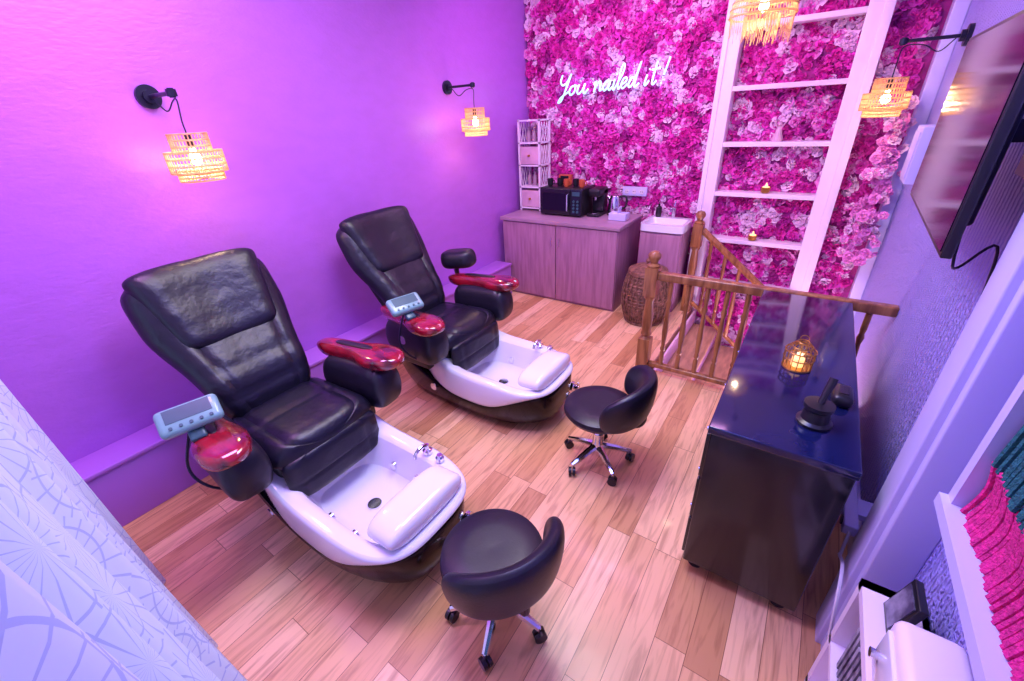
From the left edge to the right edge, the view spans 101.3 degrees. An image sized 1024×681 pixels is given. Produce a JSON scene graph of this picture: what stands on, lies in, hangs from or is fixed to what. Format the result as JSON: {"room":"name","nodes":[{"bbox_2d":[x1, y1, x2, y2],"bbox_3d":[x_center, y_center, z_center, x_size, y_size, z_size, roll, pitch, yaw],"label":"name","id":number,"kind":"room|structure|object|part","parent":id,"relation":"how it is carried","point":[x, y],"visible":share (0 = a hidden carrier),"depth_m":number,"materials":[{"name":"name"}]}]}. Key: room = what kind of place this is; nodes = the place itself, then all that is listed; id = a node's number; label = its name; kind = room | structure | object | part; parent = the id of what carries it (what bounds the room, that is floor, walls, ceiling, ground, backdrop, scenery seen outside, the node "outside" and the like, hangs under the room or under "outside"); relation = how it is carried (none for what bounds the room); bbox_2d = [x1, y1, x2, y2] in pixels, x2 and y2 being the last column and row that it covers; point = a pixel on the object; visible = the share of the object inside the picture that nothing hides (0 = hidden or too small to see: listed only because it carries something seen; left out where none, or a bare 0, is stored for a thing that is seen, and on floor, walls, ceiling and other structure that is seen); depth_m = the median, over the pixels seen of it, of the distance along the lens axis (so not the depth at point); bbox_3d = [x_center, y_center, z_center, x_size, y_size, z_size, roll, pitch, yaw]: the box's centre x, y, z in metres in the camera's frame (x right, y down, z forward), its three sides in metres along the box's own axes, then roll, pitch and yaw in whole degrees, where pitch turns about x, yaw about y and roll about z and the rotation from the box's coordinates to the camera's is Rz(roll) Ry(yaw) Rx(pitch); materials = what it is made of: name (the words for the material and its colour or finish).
{"room":"salon","nodes":[
{"label":"salon","id":0,"kind":"room"},
{"bbox_2d":[0,0,528,462],"bbox_3d":[-1.223,-1.339,3.249,0.100,3.200,5.150,16,33,31],"label":"wall","id":1,"kind":"structure","parent":0,"point":[322,114],"depth_m":2.45,"materials":[{"name":"purple paint"}]},
{"bbox_2d":[134,84,228,182],"bbox_3d":[-1.684,-1.050,2.124,0.429,0.449,0.258,16,33,31],"label":"wall lamp","id":2,"kind":"object","parent":1,"relation":"attached to","point":[147,96],"visible":1,"depth_m":2.10,"materials":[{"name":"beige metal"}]},
{"bbox_3d":[-1.728,-1.209,2.066,0.302,0.040,0.044,16,33,31],"label":"arm","id":3,"kind":"part","parent":2,"relation":"part of","materials":[{"name":"black metal"}]},
{"bbox_3d":[-1.708,-1.130,2.116,0.247,0.172,0.038,16,33,31],"label":"cord","id":4,"kind":"part","parent":2,"relation":"part of","materials":[{"name":"black metal"}]},
{"bbox_2d":[184,135,194,147],"bbox_3d":[-1.612,-0.994,2.099,0.032,0.060,0.032,16,33,31],"label":"socket","id":5,"kind":"object","parent":2,"relation":"attached to","point":[185,136],"depth_m":2.09,"materials":[{"name":"black metal"}]},
{"bbox_3d":[-1.608,-0.931,2.133,0.258,0.223,0.258,16,33,31],"label":"lamp shade","id":6,"kind":"part","parent":2,"relation":"part of","materials":[{"name":"wicker"}]},
{"bbox_3d":[-1.608,-0.935,2.131,0.056,0.087,0.056,16,33,31],"label":"light bulb","id":7,"kind":"part","parent":2,"relation":"part of","materials":[{"name":"beige glass"}]},
{"bbox_2d":[70,261,511,526],"bbox_3d":[-1.250,0.104,3.544,0.231,0.385,4.140,16,33,31],"label":"wall ledge","id":8,"kind":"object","parent":1,"relation":"attached to","point":[132,475],"depth_m":2.38,"materials":[{"name":"purple"}]},
{"bbox_2d":[442,80,489,136],"bbox_3d":[-0.402,-2.064,3.728,0.429,0.449,0.258,16,33,31],"label":"wall lamp","id":9,"kind":"object","parent":1,"relation":"attached to","point":[447,87],"visible":1,"depth_m":3.69,"materials":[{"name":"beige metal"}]},
{"bbox_3d":[-0.446,-2.223,3.671,0.302,0.040,0.044,16,33,31],"label":"arm","id":10,"kind":"part","parent":9,"relation":"part of","materials":[{"name":"black metal"}]},
{"bbox_3d":[-0.425,-2.144,3.721,0.247,0.172,0.038,16,33,31],"label":"cord","id":11,"kind":"part","parent":9,"relation":"part of","materials":[{"name":"black metal"}]},
{"bbox_3d":[-0.326,-1.945,3.738,0.258,0.223,0.258,16,33,31],"label":"lamp shade","id":12,"kind":"part","parent":9,"relation":"part of","materials":[{"name":"wicker"}]},
{"bbox_2d":[123,291,847,680],"bbox_3d":[0.337,0.534,3.115,3.680,0.120,5.150,16,33,31],"label":"floor","id":13,"kind":"structure","parent":0,"point":[623,602],"depth_m":1.99,"materials":[{"name":"brown wood"}]},
{"bbox_2d":[120,248,473,582],"bbox_3d":[-1.023,0.329,2.089,1.728,1.301,1.063,16,33,31],"label":"chair","id":14,"kind":"object","parent":13,"relation":"on","point":[377,502],"visible":1,"depth_m":2.10,"materials":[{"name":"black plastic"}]},
{"bbox_3d":[-1.336,0.346,1.823,0.280,0.017,0.044,21,36,37],"label":"arm trim","id":15,"kind":"part","parent":14,"relation":"part of","materials":[{"name":"black plastic"}]},
{"bbox_3d":[-1.515,-0.011,2.301,0.518,0.799,0.696,16,33,31],"label":"backrest","id":16,"kind":"part","parent":14,"relation":"part of","materials":[{"name":"black leather"}]},
{"bbox_3d":[-1.331,0.404,1.821,0.635,0.108,0.208,16,33,31],"label":"arm","id":17,"kind":"part","parent":14,"relation":"part of","materials":[{"name":"red paint"}]},
{"bbox_3d":[-1.290,0.523,1.918,0.500,0.283,0.226,16,33,31],"label":"arm","id":18,"kind":"part","parent":14,"relation":"part of","materials":[{"name":"red plastic"}]},
{"bbox_3d":[-1.169,0.549,2.355,0.540,0.280,0.520,16,33,31],"label":"seat frame","id":19,"kind":"part","parent":14,"relation":"part of","materials":[{"name":"black plastic"}]},
{"bbox_2d":[232,377,370,469],"bbox_3d":[-1.136,0.419,2.254,0.599,0.205,0.570,16,33,31],"label":"seat cushion","id":20,"kind":"object","parent":14,"relation":"on","point":[302,420],"depth_m":2.14,"materials":[{"name":"black leather"}]},
{"bbox_3d":[-0.898,0.021,2.381,0.280,0.017,0.044,11,31,25],"label":"arm trim","id":21,"kind":"part","parent":14,"relation":"part of","materials":[{"name":"black plastic"}]},
{"bbox_3d":[-0.867,0.061,2.412,0.635,0.108,0.208,16,33,31],"label":"arm","id":22,"kind":"part","parent":14,"relation":"part of","materials":[{"name":"red paint"}]},
{"bbox_3d":[-0.874,0.215,2.447,0.500,0.283,0.200,13,32,27],"label":"arm","id":23,"kind":"part","parent":14,"relation":"part of","materials":[{"name":"black leather"}]},
{"bbox_2d":[265,413,465,565],"bbox_3d":[-0.759,0.683,2.111,1.100,0.345,0.668,16,33,31],"label":"basin","id":24,"kind":"object","parent":14,"relation":"in","point":[374,493],"depth_m":1.98,"materials":[{"name":"white ceramic"}]},
{"bbox_2d":[368,498,381,509],"bbox_3d":[-0.706,0.841,2.161,0.070,0.012,0.070,16,33,31],"label":"grille","id":25,"kind":"object","parent":14,"relation":"attached to","point":[373,503],"depth_m":2.15,"materials":[{"name":"silver metal"}]},
{"bbox_2d":[414,443,443,462],"bbox_3d":[-0.422,0.575,2.122,0.138,0.076,0.120,16,33,31],"label":"faucet","id":26,"kind":"object","parent":14,"relation":"on","point":[425,452],"depth_m":2.16,"materials":[{"name":"silver metal"}]},
{"bbox_2d":[336,205,579,422],"bbox_3d":[-0.376,-0.210,3.023,1.728,1.301,1.074,16,33,31],"label":"chair","id":27,"kind":"object","parent":13,"relation":"on","point":[457,352],"visible":1,"depth_m":3.01,"materials":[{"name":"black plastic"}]},
{"bbox_3d":[-0.871,-0.547,3.232,0.518,0.799,0.696,16,33,31],"label":"backrest","id":28,"kind":"part","parent":27,"relation":"part of","materials":[{"name":"black leather"}]},
{"bbox_3d":[-0.687,-0.132,2.752,0.635,0.108,0.208,16,33,31],"label":"arm","id":29,"kind":"part","parent":27,"relation":"part of","materials":[{"name":"red paint"}]},
{"bbox_3d":[-0.646,-0.013,2.848,0.500,0.283,0.200,19,35,35],"label":"arm","id":30,"kind":"part","parent":27,"relation":"part of","materials":[{"name":"black leather"}]},
{"bbox_3d":[-0.525,0.013,3.285,0.540,0.280,0.520,16,33,31],"label":"seat frame","id":31,"kind":"part","parent":27,"relation":"part of","materials":[{"name":"black plastic"}]},
{"bbox_2d":[424,302,494,350],"bbox_3d":[-0.492,-0.117,3.184,0.599,0.205,0.570,16,33,31],"label":"seat cushion","id":32,"kind":"object","parent":27,"relation":"on","point":[469,326],"depth_m":3.08,"materials":[{"name":"black leather"}]},
{"bbox_3d":[-0.254,-0.515,3.311,0.280,0.017,0.044,11,31,25],"label":"arm trim","id":33,"kind":"part","parent":27,"relation":"part of","materials":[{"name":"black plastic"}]},
{"bbox_3d":[-0.230,-0.321,3.377,0.500,0.283,0.200,13,32,27],"label":"arm","id":34,"kind":"part","parent":27,"relation":"part of","materials":[{"name":"black leather"}]},
{"bbox_3d":[-0.223,-0.475,3.342,0.635,0.108,0.208,16,33,31],"label":"arm","id":35,"kind":"part","parent":27,"relation":"part of","materials":[{"name":"red paint"}]},
{"bbox_2d":[429,329,572,406],"bbox_3d":[-0.115,0.146,3.041,1.100,0.345,0.668,16,33,31],"label":"basin","id":36,"kind":"object","parent":27,"relation":"in","point":[491,367],"depth_m":2.89,"materials":[{"name":"white ceramic"}]},
{"bbox_2d":[499,379,507,384],"bbox_3d":[-0.061,0.305,3.091,0.070,0.012,0.070,16,33,31],"label":"grille","id":37,"kind":"object","parent":27,"relation":"attached to","point":[505,381],"depth_m":3.09,"materials":[{"name":"silver metal"}]},
{"bbox_2d":[533,339,552,350],"bbox_3d":[0.222,0.039,3.052,0.138,0.076,0.120,16,33,31],"label":"faucet","id":38,"kind":"object","parent":27,"relation":"on","point":[537,346],"depth_m":3.09,"materials":[{"name":"silver metal"}]},
{"bbox_2d":[440,509,564,671],"bbox_3d":[-0.057,0.899,1.639,0.469,0.671,0.523,-18,31,-25],"label":"stool","id":39,"kind":"object","parent":13,"relation":"on","point":[495,564],"visible":1,"depth_m":1.53,"materials":[{"name":"black leather"}]},
{"bbox_3d":[-0.075,0.834,1.635,0.410,0.083,0.410,-18,31,-25],"label":"seat","id":40,"kind":"part","parent":39,"relation":"part of","materials":[{"name":"black leather"}]},
{"bbox_2d":[500,208,642,311],"bbox_3d":[0.651,-0.977,4.817,1.410,0.895,0.675,16,33,31],"label":"storage cabinet","id":41,"kind":"object","parent":13,"relation":"on","point":[584,260],"visible":0.81,"depth_m":4.50,"materials":[{"name":"beige wood"}]},
{"bbox_2d":[500,208,642,231],"bbox_3d":[0.633,-1.357,4.617,1.410,0.035,0.665,16,33,31],"label":"countertop","id":42,"kind":"structure","parent":41,"relation":"on","point":[528,215],"depth_m":4.43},
{"bbox_2d":[517,118,550,210],"bbox_3d":[0.257,-1.999,4.805,0.280,0.950,0.255,16,33,31],"label":"tower","id":43,"kind":"object","parent":42,"relation":"on","point":[538,155],"visible":0.98,"depth_m":4.72,"materials":[{"name":"white"}]},
{"bbox_2d":[540,183,594,216],"bbox_3d":[0.603,-1.548,4.629,0.500,0.290,0.393,16,33,31],"label":"microwave oven","id":44,"kind":"object","parent":42,"relation":"on","point":[555,199],"visible":0.95,"depth_m":4.50,"materials":[{"name":"black plastic"}]},
{"bbox_2d":[548,178,554,185],"bbox_3d":[0.427,-1.740,4.615,0.064,0.075,0.083,-15,30,-21],"label":"coffee mug","id":45,"kind":"object","parent":44,"relation":"on","point":[550,180],"visible":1,"depth_m":4.60,"materials":[{"name":"black ceramic"}]},
{"bbox_3d":[0.466,-1.504,4.551,0.365,0.260,0.015,16,33,31],"label":"door","id":46,"kind":"part","parent":44,"relation":"part of","materials":[{"name":"black glass"}]},
{"bbox_2d":[557,178,563,185],"bbox_3d":[0.532,-1.734,4.592,0.064,0.075,0.083,-15,30,-21],"label":"coffee mug","id":47,"kind":"object","parent":44,"relation":"on","point":[559,180],"visible":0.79,"depth_m":4.58,"materials":[{"name":"black ceramic"}]},
{"bbox_2d":[559,174,572,183],"bbox_3d":[0.597,-1.792,4.667,0.140,0.100,0.062,16,33,31],"label":"box","id":48,"kind":"object","parent":44,"relation":"on","point":[564,176],"visible":0.58,"depth_m":4.63,"materials":[{"name":"orange cardboard"}]},
{"bbox_2d":[564,179,571,186],"bbox_3d":[0.593,-1.694,4.512,0.064,0.075,0.083,-15,30,-21],"label":"coffee mug","id":49,"kind":"object","parent":44,"relation":"on","point":[566,181],"visible":1,"depth_m":4.50,"materials":[{"name":"orange ceramic"}]},
{"bbox_2d":[573,178,578,186],"bbox_3d":[0.690,-1.690,4.495,0.064,0.075,0.083,-15,30,-21],"label":"coffee mug","id":50,"kind":"object","parent":44,"relation":"on","point":[575,180],"visible":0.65,"depth_m":4.48,"materials":[{"name":"black ceramic"}]},
{"bbox_3d":[0.673,-1.447,4.423,0.115,0.260,0.013,16,33,31],"label":"control panel","id":51,"kind":"part","parent":44,"relation":"part of","materials":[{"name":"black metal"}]},
{"bbox_2d":[579,179,586,187],"bbox_3d":[0.741,-1.652,4.420,0.064,0.075,0.083,-15,30,-21],"label":"coffee mug","id":52,"kind":"object","parent":44,"relation":"on","point":[581,181],"visible":1,"depth_m":4.40,"materials":[{"name":"orange ceramic"}]},
{"bbox_2d":[587,186,607,216],"bbox_3d":[0.918,-1.491,4.500,0.140,0.280,0.250,16,33,31],"label":"coffee machine","id":53,"kind":"object","parent":42,"relation":"on","point":[599,194],"visible":0.98,"depth_m":4.48,"materials":[{"name":"black plastic"}]},
{"bbox_2d":[607,193,627,215],"bbox_3d":[1.104,-1.447,4.457,0.150,0.225,0.203,-15,30,-21],"label":"electric kettle","id":54,"kind":"object","parent":42,"relation":"on","point":[614,199],"visible":0.74,"depth_m":4.42,"materials":[{"name":"silver metal"}]},
{"bbox_3d":[1.175,-1.447,4.415,0.084,0.157,0.022,16,33,31],"label":"handle","id":55,"kind":"part","parent":54,"relation":"part of","materials":[{"name":"black plastic"}]},
{"bbox_2d":[608,206,629,220],"bbox_3d":[1.094,-1.302,4.284,0.180,0.134,0.120,16,33,31],"label":"tissue box","id":56,"kind":"object","parent":42,"relation":"on","point":[618,215],"visible":1,"depth_m":4.26,"materials":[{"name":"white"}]},
{"bbox_2d":[564,365,657,486],"bbox_3d":[0.533,0.448,2.417,0.523,0.671,0.469,14,33,29],"label":"stool","id":57,"kind":"object","parent":13,"relation":"on","point":[598,410],"visible":1,"depth_m":2.33,"materials":[{"name":"black leather"}]},
{"bbox_3d":[0.504,0.389,2.403,0.410,0.083,0.410,14,33,29],"label":"seat","id":58,"kind":"part","parent":57,"relation":"part of","materials":[{"name":"black leather"}]},
{"bbox_2d":[621,258,668,325],"bbox_3d":[1.317,-0.502,4.127,0.467,0.642,0.466,16,33,31],"label":"wicker basket","id":59,"kind":"object","parent":13,"relation":"on","point":[633,300],"visible":0.69,"depth_m":4.01,"materials":[{"name":"brown wicker"}]},
{"bbox_3d":[1.305,-0.725,4.007,0.370,0.135,0.370,16,33,31],"label":"lid","id":60,"kind":"part","parent":59,"relation":"part of","materials":[{"name":"wicker"}]},
{"bbox_2d":[637,201,692,311],"bbox_3d":[1.564,-0.874,4.366,0.430,1.052,0.390,16,33,31],"label":"sink","id":61,"kind":"object","parent":13,"relation":"on","point":[670,236],"visible":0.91,"depth_m":4.18,"materials":[{"name":"beige wood"}]},
{"bbox_2d":[655,201,661,216],"bbox_3d":[1.518,-1.359,4.337,0.060,0.155,0.060,16,33,31],"label":"soap dispenser","id":62,"kind":"object","parent":61,"relation":"on","point":[658,213],"visible":1,"depth_m":4.33,"materials":[{"name":"black plastic"}]},
{"bbox_3d":[1.471,-0.708,4.291,0.390,0.760,0.020,16,33,31],"label":"door","id":63,"kind":"part","parent":61,"relation":"part of","materials":[{"name":"beige wood"}]},
{"bbox_2d":[640,216,692,233],"bbox_3d":[1.548,-1.163,4.211,0.430,0.070,0.390,16,33,31],"label":"basin","id":64,"kind":"object","parent":61,"relation":"in","point":[653,224],"depth_m":4.16,"materials":[{"name":"white ceramic"}]},
{"bbox_2d":[670,201,676,217],"bbox_3d":[1.618,-1.309,4.229,0.040,0.162,0.159,16,33,31],"label":"faucet","id":65,"kind":"object","parent":61,"relation":"on","point":[673,209],"depth_m":4.25,"materials":[{"name":"silver metal"}]},
{"bbox_2d":[654,310,732,387],"bbox_3d":[2.079,0.522,3.914,1.210,0.945,1.400,16,33,31],"label":"staircase","id":66,"kind":"structure","parent":13,"relation":"attached to","point":[724,358],"depth_m":4.11,"materials":[{"name":"brown wood"}]},
{"bbox_2d":[635,210,899,385],"bbox_3d":[1.997,0.052,3.569,1.428,1.904,1.451,16,33,31],"label":"balustrade","id":67,"kind":"object","parent":13,"relation":"on","point":[654,275],"visible":0.7,"depth_m":3.08,"materials":[{"name":"brown wood"}]},
{"bbox_3d":[2.359,-0.168,4.104,1.240,1.748,0.064,16,33,31],"label":"sloping handrail","id":68,"kind":"part","parent":67,"relation":"part of","materials":[{"name":"brown wood"}]},
{"bbox_2d":[682,290,861,610],"bbox_3d":[1.358,0.422,2.192,0.477,0.850,1.530,16,33,31],"label":"sideboard","id":69,"kind":"object","parent":13,"relation":"on","point":[771,491],"visible":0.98,"depth_m":1.65,"materials":[{"name":"black wood"}]},
{"bbox_2d":[781,335,817,373],"bbox_3d":[1.261,0.047,1.833,0.122,0.158,0.122,16,33,31],"label":"lantern","id":70,"kind":"object","parent":69,"relation":"on","point":[797,364],"visible":1,"depth_m":1.83,"materials":[{"name":"metal"}]},
{"bbox_2d":[790,351,804,367],"bbox_3d":[1.263,0.078,1.850,0.048,0.070,0.048,16,33,31],"label":"candle","id":71,"kind":"object","parent":70,"relation":"on","point":[796,358],"depth_m":1.84,"materials":[{"name":"wax"}]},
{"bbox_2d":[796,377,838,431],"bbox_3d":[1.104,0.222,1.503,0.114,0.177,0.120,16,33,31],"label":"tape dispenser","id":72,"kind":"object","parent":69,"relation":"on","point":[817,411],"visible":1,"depth_m":1.49,"materials":[{"name":"black plastic"}]},
{"bbox_3d":[1.124,0.181,1.497,0.074,0.102,0.030,-20,32,-28],"label":"handle","id":73,"kind":"part","parent":72,"relation":"part of","materials":[{"name":"black plastic"}]},
{"bbox_2d":[831,383,853,407],"bbox_3d":[1.284,0.213,1.633,0.070,0.053,0.120,16,33,31],"label":"lamp","id":74,"kind":"object","parent":69,"relation":"on","point":[842,395],"visible":0.83,"depth_m":1.60,"materials":[{"name":"black plastic"}]},
{"bbox_3d":[1.282,0.191,1.621,0.030,0.003,0.060,16,33,31],"label":"panel","id":75,"kind":"part","parent":74,"relation":"part of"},
{"bbox_2d":[804,578,929,680],"bbox_3d":[0.910,1.167,1.097,0.145,0.620,0.780,16,33,31],"label":"shelf","id":76,"kind":"object","parent":13,"relation":"on","point":[864,609],"visible":0.44,"depth_m":1.25,"materials":[{"name":"white wood"}]},
{"bbox_2d":[836,626,861,680],"bbox_3d":[0.997,0.977,1.155,0.110,0.240,0.239,16,33,31],"label":"magazine stack","id":77,"kind":"object","parent":76,"relation":"in","point":[849,663],"visible":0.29,"depth_m":1.22,"materials":[{"name":"paper"}]},
{"bbox_2d":[883,579,928,632],"bbox_3d":[1.046,0.715,1.119,0.047,0.140,0.100,16,33,31],"label":"picture frame","id":78,"kind":"object","parent":76,"relation":"on","point":[909,604],"visible":0.73,"depth_m":1.10,"materials":[{"name":"black plastic"}]},
{"bbox_2d":[885,583,915,628],"bbox_3d":[1.037,0.711,1.123,0.025,0.108,0.080,16,33,31],"label":"print","id":79,"kind":"object","parent":78,"relation":"attached to","point":[901,606],"depth_m":1.12,"materials":[{"name":"paper"}]},
{"bbox_2d":[868,621,973,680],"bbox_3d":[0.899,0.799,0.933,0.155,0.180,0.260,16,33,31],"label":"towel warmer","id":80,"kind":"object","parent":76,"relation":"on","point":[907,651],"visible":0.99,"depth_m":0.94,"materials":[{"name":"white plastic"}]},
{"bbox_3d":[0.883,0.763,1.022,0.020,0.024,0.024,16,33,31],"label":"knob","id":81,"kind":"part","parent":80,"relation":"part of","materials":[{"name":"silver metal"}]},
{"bbox_3d":[0.854,0.786,0.962,0.010,0.120,0.200,16,33,31],"label":"door","id":82,"kind":"part","parent":80,"relation":"part of","materials":[{"name":"white plastic"}]},
{"bbox_2d":[847,1,952,297],"bbox_3d":[1.732,-0.921,4.703,3.680,5.600,0.100,16,33,31],"label":"wall","id":83,"kind":"structure","parent":0,"point":[952,1],"depth_m":3.07,"materials":[{"name":"white"}]},
{"bbox_2d":[526,0,952,346],"bbox_3d":[1.649,-1.361,4.431,3.400,4.540,0.013,16,33,31],"label":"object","id":84,"kind":"structure","parent":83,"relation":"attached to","point":[946,4],"depth_m":3.83,"materials":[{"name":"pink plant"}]},
{"bbox_2d":[524,0,942,347],"bbox_3d":[1.628,-1.364,4.417,3.452,4.633,0.144,16,33,31],"label":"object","id":85,"kind":"structure","parent":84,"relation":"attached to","point":[759,123],"depth_m":3.90,"materials":[{"name":"pink plant"}]},
{"bbox_2d":[557,74,588,103],"bbox_3d":[0.651,-2.614,4.359,0.355,0.251,0.089,16,33,31],"label":"sign","id":86,"kind":"object","parent":85,"relation":"attached to","point":[569,78],"depth_m":4.34,"materials":[{"name":"white plastic"}]},
{"bbox_2d":[593,61,661,92],"bbox_3d":[1.118,-2.535,4.038,0.679,0.219,0.089,16,33,31],"label":"sign","id":87,"kind":"object","parent":85,"relation":"attached to","point":[612,87],"depth_m":4.02,"materials":[{"name":"white plastic"}]},
{"bbox_2d":[622,186,647,196],"bbox_3d":[1.312,-1.586,4.451,0.270,0.095,0.050,16,33,31],"label":"wall socket","id":88,"kind":"object","parent":85,"relation":"attached to","point":[627,190],"visible":0.98,"depth_m":4.43,"materials":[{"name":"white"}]},
{"bbox_2d":[687,0,896,323],"bbox_3d":[2.275,-1.447,3.734,1.070,3.790,0.200,16,33,31],"label":"ladder","id":89,"kind":"object","parent":83,"relation":"attached to","point":[879,13],"visible":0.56,"depth_m":3.51,"materials":[{"name":"white wood"}]},
{"bbox_2d":[748,231,756,240],"bbox_3d":[2.270,-0.989,3.962,0.076,0.090,0.076,16,33,31],"label":"tealight candle","id":90,"kind":"object","parent":89,"relation":"on","point":[751,237],"visible":1,"depth_m":3.94,"materials":[{"name":"gold metal"}]},
{"bbox_2d":[761,183,770,192],"bbox_3d":[2.266,-1.362,3.748,0.076,0.090,0.076,16,33,31],"label":"tealight candle","id":91,"kind":"object","parent":89,"relation":"on","point":[765,189],"visible":1,"depth_m":3.73,"materials":[{"name":"gold metal"}]},
{"bbox_2d":[771,119,788,141],"bbox_3d":[2.249,-1.769,3.539,0.109,0.165,0.083,16,33,31],"label":"angel figurine","id":92,"kind":"object","parent":89,"relation":"on","point":[777,137],"visible":1,"depth_m":3.53,"materials":[{"name":"ceramic"}]},
{"bbox_2d":[854,0,1023,655],"bbox_3d":[1.793,0.542,1.976,0.100,5.600,5.150,16,33,31],"label":"wall","id":93,"kind":"structure","parent":0,"point":[900,359],"depth_m":1.93,"materials":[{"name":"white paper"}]},
{"bbox_2d":[826,481,872,639],"bbox_3d":[1.375,0.871,1.700,0.138,0.327,0.767,18,34,33],"label":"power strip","id":94,"kind":"object","parent":93,"relation":"attached to","point":[855,509],"visible":0.7,"depth_m":1.75,"materials":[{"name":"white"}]},
{"bbox_2d":[847,481,861,551],"bbox_3d":[1.296,1.162,1.573,0.020,0.140,3.300,16,33,31],"label":"baseboard","id":95,"kind":"structure","parent":93,"relation":"attached to","point":[851,539],"depth_m":1.99,"materials":[{"name":"blue"}]},
{"bbox_2d":[836,95,919,265],"bbox_3d":[2.766,-1.174,3.196,0.303,1.198,0.280,16,33,31],"label":"flowers","id":96,"kind":"object","parent":93,"relation":"hanging from","point":[885,156],"visible":0.9,"depth_m":3.17,"materials":[{"name":"pink plant"}]},
{"bbox_2d":[848,0,971,315],"bbox_3d":[2.946,-1.486,3.093,0.080,3.200,0.130,16,33,31],"label":"trim","id":97,"kind":"structure","parent":93,"relation":"attached to","point":[958,10],"depth_m":2.95,"materials":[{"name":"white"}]},
{"bbox_2d":[858,23,975,117],"bbox_3d":[2.510,-1.677,2.646,0.429,0.469,0.258,16,33,31],"label":"wall lamp","id":98,"kind":"object","parent":93,"relation":"attached to","point":[965,35],"visible":1,"depth_m":2.67,"materials":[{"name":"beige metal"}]},
{"bbox_3d":[2.445,-1.589,2.748,0.258,0.223,0.258,16,33,31],"label":"lamp shade","id":99,"kind":"part","parent":98,"relation":"part of","materials":[{"name":"wicker"}]},
{"bbox_3d":[2.445,-1.593,2.746,0.056,0.087,0.056,16,33,31],"label":"light bulb","id":100,"kind":"part","parent":98,"relation":"part of","materials":[{"name":"beige glass"}]},
{"bbox_2d":[885,79,893,89],"bbox_3d":[2.442,-1.653,2.714,0.032,0.060,0.032,16,33,31],"label":"socket","id":101,"kind":"object","parent":98,"relation":"attached to","point":[889,79],"depth_m":2.71,"materials":[{"name":"black metal"}]},
{"bbox_3d":[2.526,-1.730,2.583,0.247,0.192,0.038,16,33,31],"label":"cord","id":102,"kind":"part","parent":98,"relation":"part of","materials":[{"name":"black metal"}]},
{"bbox_3d":[2.537,-1.825,2.539,0.302,0.040,0.044,16,33,31],"label":"arm","id":103,"kind":"part","parent":98,"relation":"part of","materials":[{"name":"black metal"}]},
{"bbox_2d":[900,124,935,184],"bbox_3d":[2.522,-1.149,2.594,0.101,0.320,0.240,16,33,31],"label":"box","id":104,"kind":"object","parent":93,"relation":"attached to","point":[923,134],"visible":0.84,"depth_m":2.54,"materials":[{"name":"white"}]},
{"bbox_3d":[2.483,-1.160,2.619,0.006,0.260,0.200,16,33,31],"label":"door","id":105,"kind":"part","parent":104,"relation":"part of","materials":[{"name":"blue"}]},
{"bbox_2d":[815,213,1023,648],"bbox_3d":[1.210,-0.221,0.921,0.130,3.200,0.180,16,33,31],"label":"trim","id":106,"kind":"structure","parent":93,"relation":"attached to","point":[900,531],"depth_m":1.14,"materials":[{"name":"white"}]},
{"bbox_2d":[910,10,1023,293],"bbox_3d":[1.486,-0.536,1.314,0.215,0.776,1.000,17,34,32],"label":"tv","id":107,"kind":"object","parent":93,"relation":"attached to","point":[982,113],"visible":0.97,"depth_m":1.14,"materials":[{"name":"black plastic"}]},
{"bbox_2d":[934,375,1023,680],"bbox_3d":[0.786,0.247,0.484,0.145,0.670,0.770,16,33,31],"label":"frame","id":108,"kind":"object","parent":93,"relation":"attached to","point":[981,518],"visible":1,"depth_m":0.77,"materials":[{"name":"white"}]},
{"bbox_3d":[0.175,-2.378,1.548,3.680,0.100,5.150,16,33,31],"label":"ceiling","id":109,"kind":"structure","parent":0,"visible":0},
{"bbox_2d":[728,0,799,47],"bbox_3d":[1.556,-2.336,2.481,0.390,0.990,0.390,16,33,31],"label":"rattan pendant lamp","id":110,"kind":"object","parent":109,"relation":"hanging from","point":[763,6],"visible":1,"depth_m":2.60,"materials":[{"name":"yellow wicker"}]},
{"bbox_3d":[1.569,-2.098,2.609,0.060,0.093,0.060,16,33,31],"label":"light bulb","id":111,"kind":"part","parent":110,"relation":"part of","materials":[{"name":"beige glass"}]},
{"bbox_3d":[-1.162,0.124,0.523,3.680,3.200,0.100,16,33,31],"label":"wall","id":112,"kind":"structure","parent":0,"visible":0},
{"bbox_2d":[0,380,247,680],"bbox_3d":[-1.067,0.226,0.818,2.500,2.712,0.344,16,33,31],"label":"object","id":113,"kind":"structure","parent":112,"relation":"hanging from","point":[80,600],"depth_m":0.61,"materials":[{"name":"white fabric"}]}
]}

